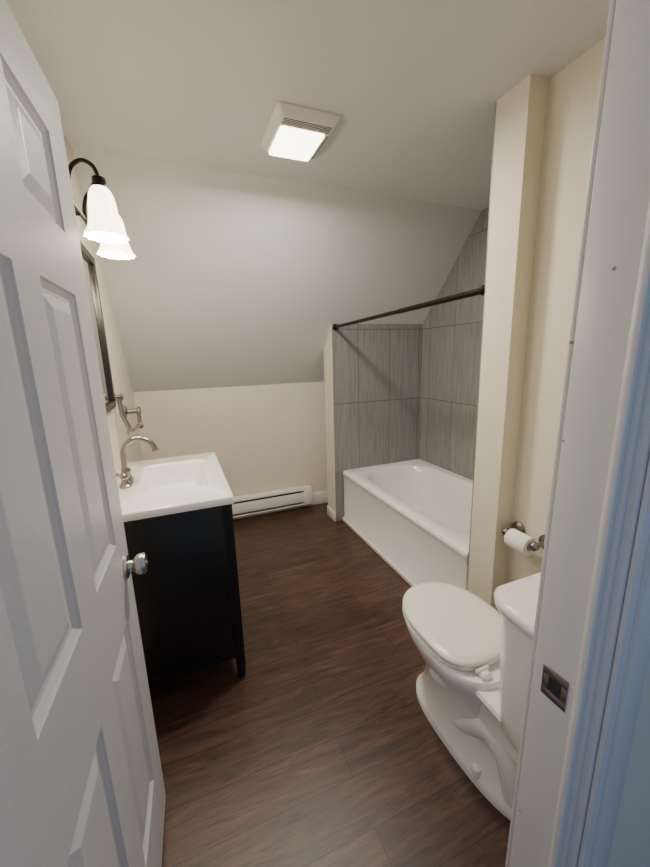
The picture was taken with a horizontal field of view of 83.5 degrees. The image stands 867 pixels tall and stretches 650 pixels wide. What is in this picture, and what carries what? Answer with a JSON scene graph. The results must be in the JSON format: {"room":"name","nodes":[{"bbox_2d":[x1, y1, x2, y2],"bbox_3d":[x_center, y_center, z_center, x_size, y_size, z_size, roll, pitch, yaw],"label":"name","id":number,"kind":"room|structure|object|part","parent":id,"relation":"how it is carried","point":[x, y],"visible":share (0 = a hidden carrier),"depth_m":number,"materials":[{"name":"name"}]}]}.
{"room":"bathroom","nodes":[
{"label":"bathroom","id":0,"kind":"room"},
{"bbox_2d":[62,129,141,477],"bbox_3d":[-1.030,-0.070,1.557,0.100,2.471,3.077,-6,13,-21],"label":"wall","id":1,"kind":"structure","parent":0,"point":[119,435],"depth_m":2.08,"materials":[{"name":"paint"}]},
{"bbox_2d":[80,241,115,413],"bbox_3d":[-1.003,-0.438,1.559,0.025,0.720,0.585,-6,13,-21],"label":"wall mirror","id":2,"kind":"object","parent":1,"relation":"attached to","point":[88,259],"visible":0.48,"depth_m":1.74,"materials":[{"name":"clear glass"}]},
{"bbox_3d":[-1.009,-0.438,1.556,0.010,0.650,0.515,-6,13,-21],"label":"glass","id":3,"kind":"part","parent":2,"relation":"part of","materials":[{"name":"white mirror"}]},
{"bbox_2d":[68,158,135,259],"bbox_3d":[-0.864,-0.836,1.368,0.228,0.245,0.388,-6,13,-21],"label":"vanity light","id":4,"kind":"object","parent":1,"relation":"attached to","point":[104,225],"visible":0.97,"depth_m":1.26,"materials":[{"name":"white glass"}]},
{"bbox_3d":[-0.908,-0.913,1.467,0.126,0.132,0.052,-6,13,-21],"label":"arm","id":5,"kind":"part","parent":4,"relation":"part of","materials":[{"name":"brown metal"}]},
{"bbox_3d":[-0.818,-0.869,1.248,0.126,0.132,0.052,-6,13,-21],"label":"arm","id":6,"kind":"part","parent":4,"relation":"part of","materials":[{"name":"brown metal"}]},
{"bbox_3d":[-0.781,-0.777,1.282,0.148,0.161,0.148,-6,13,-21],"label":"lamp shade","id":7,"kind":"part","parent":4,"relation":"part of","materials":[{"name":"white glass"}]},
{"bbox_3d":[-0.871,-0.821,1.500,0.148,0.161,0.148,-6,13,-21],"label":"lamp shade","id":8,"kind":"part","parent":4,"relation":"part of","materials":[{"name":"white glass"}]},
{"bbox_2d":[115,393,143,434],"bbox_3d":[-1.165,-0.133,2.167,0.100,0.280,0.460,-6,13,-21],"label":"towel holder","id":9,"kind":"object","parent":1,"relation":"attached to","point":[123,411],"visible":0.92,"depth_m":2.01,"materials":[{"name":"silver metal"}]},
{"bbox_3d":[-1.091,-0.095,1.997,0.068,0.211,0.026,-6,13,-21],"label":"arm","id":10,"kind":"part","parent":9,"relation":"part of","materials":[{"name":"silver metal"}]},
{"bbox_2d":[133,382,327,496],"bbox_3d":[-0.340,0.120,3.516,2.550,1.244,0.100,-6,13,-21],"label":"wall","id":11,"kind":"structure","parent":0,"point":[263,438],"depth_m":3.30,"materials":[{"name":"paint"}]},
{"bbox_2d":[232,485,311,517],"bbox_3d":[-0.669,0.655,3.378,1.142,0.175,0.073,-6,13,-21],"label":"baseboard heater","id":12,"kind":"object","parent":11,"relation":"attached to","point":[249,504],"visible":0.59,"depth_m":3.42,"materials":[{"name":"metal"}]},
{"bbox_2d":[233,491,327,519],"bbox_3d":[-0.325,0.680,3.572,2.498,0.125,0.012,-6,13,-21],"label":"baseboard","id":13,"kind":"structure","parent":11,"relation":"attached to","point":[318,497],"depth_m":3.65,"materials":[{"name":"paint"}]},
{"bbox_2d":[72,148,481,391],"bbox_3d":[-0.196,-0.991,2.756,2.700,1.277,1.182,-6,13,-21],"label":"ceiling","id":14,"kind":"structure","parent":0,"point":[233,279],"depth_m":2.43,"materials":[{"name":"paint"}]},
{"bbox_2d":[6,0,609,209],"bbox_3d":[0.130,-1.268,1.142,3.200,0.080,1.895,-6,13,-21],"label":"ceiling","id":15,"kind":"structure","parent":0,"point":[415,86],"depth_m":1.26,"materials":[{"name":"paint"}]},
{"bbox_2d":[260,101,340,160],"bbox_3d":[-0.115,-1.288,1.585,0.270,0.049,0.320,-6,13,-21],"label":"ceiling fan light","id":16,"kind":"object","parent":15,"relation":"attached to","point":[293,131],"visible":1,"depth_m":1.52,"materials":[{"name":"plastic"}]},
{"bbox_2d":[149,502,510,866],"bbox_3d":[0.246,1.185,1.549,3.200,0.050,4.600,-6,13,-21],"label":"floor","id":17,"kind":"structure","parent":0,"point":[326,752],"depth_m":1.44,"materials":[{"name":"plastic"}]},
{"bbox_2d":[123,504,245,685],"bbox_3d":[-0.744,0.668,1.904,0.518,0.868,0.796,-6,13,-21],"label":"vanity cabinet","id":18,"kind":"object","parent":17,"relation":"on","point":[188,604],"visible":0.69,"depth_m":1.54,"materials":[{"name":"black wood"}]},
{"bbox_2d":[117,452,233,521],"bbox_3d":[-0.764,0.283,1.816,0.502,0.148,0.812,-6,13,-21],"label":"sink","id":19,"kind":"object","parent":18,"relation":"in","point":[178,484],"visible":0.91,"depth_m":1.70,"materials":[{"name":"ceramic"}]},
{"bbox_2d":[116,436,157,488],"bbox_3d":[-0.881,0.121,1.719,0.181,0.222,0.214,-6,13,-21],"label":"faucet","id":20,"kind":"object","parent":19,"relation":"on","point":[127,480],"visible":1,"depth_m":1.69,"materials":[{"name":"silver metal"}]},
{"bbox_3d":[-0.916,0.202,1.643,0.037,0.074,0.077,-2,12,-2],"label":"handle","id":21,"kind":"part","parent":20,"relation":"part of","materials":[{"name":"silver metal"}]},
{"bbox_3d":[-0.874,0.096,1.717,0.165,0.172,0.029,-6,13,-21],"label":"spout","id":22,"kind":"part","parent":20,"relation":"part of","materials":[{"name":"silver metal"}]},
{"bbox_3d":[-0.408,0.715,1.637,0.042,0.868,0.042,-6,13,-21],"label":"leg","id":23,"kind":"part","parent":18,"relation":"part of","materials":[{"name":"black wood"}]},
{"bbox_2d":[343,459,472,589],"bbox_3d":[0.818,0.652,2.721,0.811,0.471,1.506,-6,13,-21],"label":"bathtub","id":24,"kind":"object","parent":17,"relation":"on","point":[416,513],"visible":0.62,"depth_m":2.77,"materials":[{"name":"ceramic"}]},
{"bbox_2d":[342,517,414,586],"bbox_3d":[0.442,0.910,2.617,0.013,0.030,1.508,-6,13,-21],"label":"trim","id":25,"kind":"structure","parent":24,"relation":"attached to","point":[357,532],"depth_m":2.67,"materials":[{"name":"paint"}]},
{"bbox_2d":[402,572,540,820],"bbox_3d":[0.592,0.781,1.336,0.430,0.808,0.749,-6,13,-21],"label":"toilet","id":26,"kind":"object","parent":17,"relation":"on","point":[471,689],"visible":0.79,"depth_m":1.25,"materials":[{"name":"ceramic"}]},
{"bbox_3d":[0.511,0.750,1.463,0.362,0.016,0.444,-6,13,-21],"label":"seat","id":27,"kind":"part","parent":26,"relation":"part of","materials":[{"name":"plastic"}]},
{"bbox_3d":[0.511,0.728,1.457,0.360,0.027,0.446,-6,13,-21],"label":"lid","id":28,"kind":"part","parent":26,"relation":"part of","materials":[{"name":"plastic"}]},
{"bbox_3d":[0.688,0.675,1.057,0.398,0.406,0.186,-6,13,-21],"label":"tank","id":29,"kind":"part","parent":26,"relation":"part of","materials":[{"name":"ceramic"}]},
{"bbox_3d":[0.681,0.456,1.013,0.430,0.042,0.214,-6,13,-21],"label":"tank lid","id":30,"kind":"part","parent":26,"relation":"part of","materials":[{"name":"ceramic"}]},
{"bbox_2d":[324,325,335,512],"bbox_3d":[0.512,-0.120,3.375,1.022,1.725,0.171,-6,13,-21],"label":"wall partition","id":31,"kind":"structure","parent":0,"point":[328,373],"depth_m":3.17,"materials":[{"name":"paint"}]},
{"bbox_2d":[327,506,335,520],"bbox_3d":[0.057,0.736,3.354,0.012,0.085,0.183,-6,13,-21],"label":"baseboard","id":32,"kind":"structure","parent":31,"relation":"attached to","point":[330,512],"depth_m":3.33,"materials":[{"name":"paint"}]},
{"bbox_2d":[331,324,422,520],"bbox_3d":[0.489,-0.092,3.272,0.887,1.715,0.008,-6,13,-21],"label":"tiled wall","id":33,"kind":"structure","parent":31,"relation":"attached to","point":[377,368],"depth_m":3.21,"materials":[{"name":"grey tile"}]},
{"bbox_2d":[332,284,484,329],"bbox_3d":[0.392,-0.743,2.264,0.048,0.085,1.513,-7,13,-24],"label":"shower rod","id":34,"kind":"object","parent":33,"relation":"attached to","point":[479,291],"visible":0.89,"depth_m":1.95,"materials":[{"name":"brown metal"}]},
{"bbox_3d":[0.392,-0.743,2.264,0.025,0.062,1.512,-7,13,-24],"label":"rod","id":35,"kind":"part","parent":34,"relation":"part of","materials":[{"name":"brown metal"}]},
{"bbox_2d":[467,74,548,612],"bbox_3d":[1.171,-0.165,1.778,0.940,2.441,0.149,-6,13,-21],"label":"wall column","id":36,"kind":"structure","parent":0,"point":[521,112],"depth_m":1.51,"materials":[{"name":"paint"}]},
{"bbox_2d":[506,37,605,583],"bbox_3d":[1.036,-0.050,1.257,0.109,2.441,0.740,-6,13,-21],"label":"wall","id":37,"kind":"structure","parent":0,"point":[573,92],"depth_m":1.39,"materials":[{"name":"paint"}]},
{"bbox_2d":[502,521,544,550],"bbox_3d":[0.861,0.449,1.570,0.092,0.068,0.205,-6,13,-21],"label":"toilet paper holder","id":38,"kind":"object","parent":37,"relation":"attached to","point":[534,546],"visible":0.62,"depth_m":1.54,"materials":[{"name":"silver metal"}]},
{"bbox_3d":[0.836,0.437,1.632,0.092,0.068,0.068,-6,13,-21],"label":"post","id":39,"kind":"part","parent":38,"relation":"part of","materials":[{"name":"silver metal"}]},
{"bbox_2d":[504,528,536,555],"bbox_3d":[0.838,0.465,1.563,0.080,0.080,0.098,-6,13,-21],"label":"toilet paper roll","id":40,"kind":"object","parent":38,"relation":"on","point":[515,539],"visible":0.88,"depth_m":1.54,"materials":[{"name":"white paper"}]},
{"bbox_3d":[0.887,0.462,1.508,0.092,0.068,0.068,-6,13,-21],"label":"post","id":41,"kind":"part","parent":38,"relation":"part of","materials":[{"name":"silver metal"}]},
{"bbox_2d":[608,657,649,866],"bbox_3d":[0.130,0.148,0.452,2.410,2.441,0.120,-6,13,-21],"label":"wall","id":42,"kind":"structure","parent":0,"point":[631,840],"depth_m":0.68,"materials":[{"name":"paint"}]},
{"bbox_2d":[0,0,165,866],"bbox_3d":[-0.458,0.317,0.678,0.142,2.030,0.761,-6,13,-19],"label":"door","id":43,"kind":"structure","parent":42,"relation":"in","point":[82,783],"depth_m":0.60,"materials":[{"name":"white wood"}]},
{"bbox_3d":[-0.525,0.364,1.009,0.052,0.066,0.066,-6,13,-19],"label":"knob","id":44,"kind":"part","parent":43,"relation":"part of","materials":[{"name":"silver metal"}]},
{"bbox_2d":[505,0,649,866],"bbox_3d":[0.429,0.272,0.598,0.124,2.120,0.154,-6,13,-21],"label":"trim","id":45,"kind":"structure","parent":42,"relation":"attached to","point":[592,625],"depth_m":0.55,"materials":[{"name":"white wood"}]},
{"bbox_2d":[541,663,568,711],"bbox_3d":[0.402,0.445,0.638,0.004,0.060,0.045,-6,13,-21],"label":"strike plate","id":46,"kind":"object","parent":45,"relation":"in","point":[555,687],"visible":1,"depth_m":0.64,"materials":[{"name":"silver metal"}]},
{"bbox_3d":[1.236,-0.361,2.688,0.124,2.441,1.530,-6,13,-21],"label":"wall","id":47,"kind":"structure","parent":0,"visible":0},
{"bbox_2d":[419,207,488,479],"bbox_3d":[1.168,-0.540,2.624,0.009,2.021,1.526,-6,13,-21],"label":"tiled wall","id":48,"kind":"structure","parent":47,"relation":"attached to","point":[452,331],"depth_m":2.93,"materials":[{"name":"grey tile"}]},
{"bbox_2d":[468,102,496,564],"bbox_3d":[1.075,-0.358,1.787,0.804,2.021,0.008,-6,13,-21],"label":"trim","id":49,"kind":"structure","parent":48,"relation":"attached to","point":[495,102],"depth_m":1.60,"materials":[{"name":"paint"}]}
]}

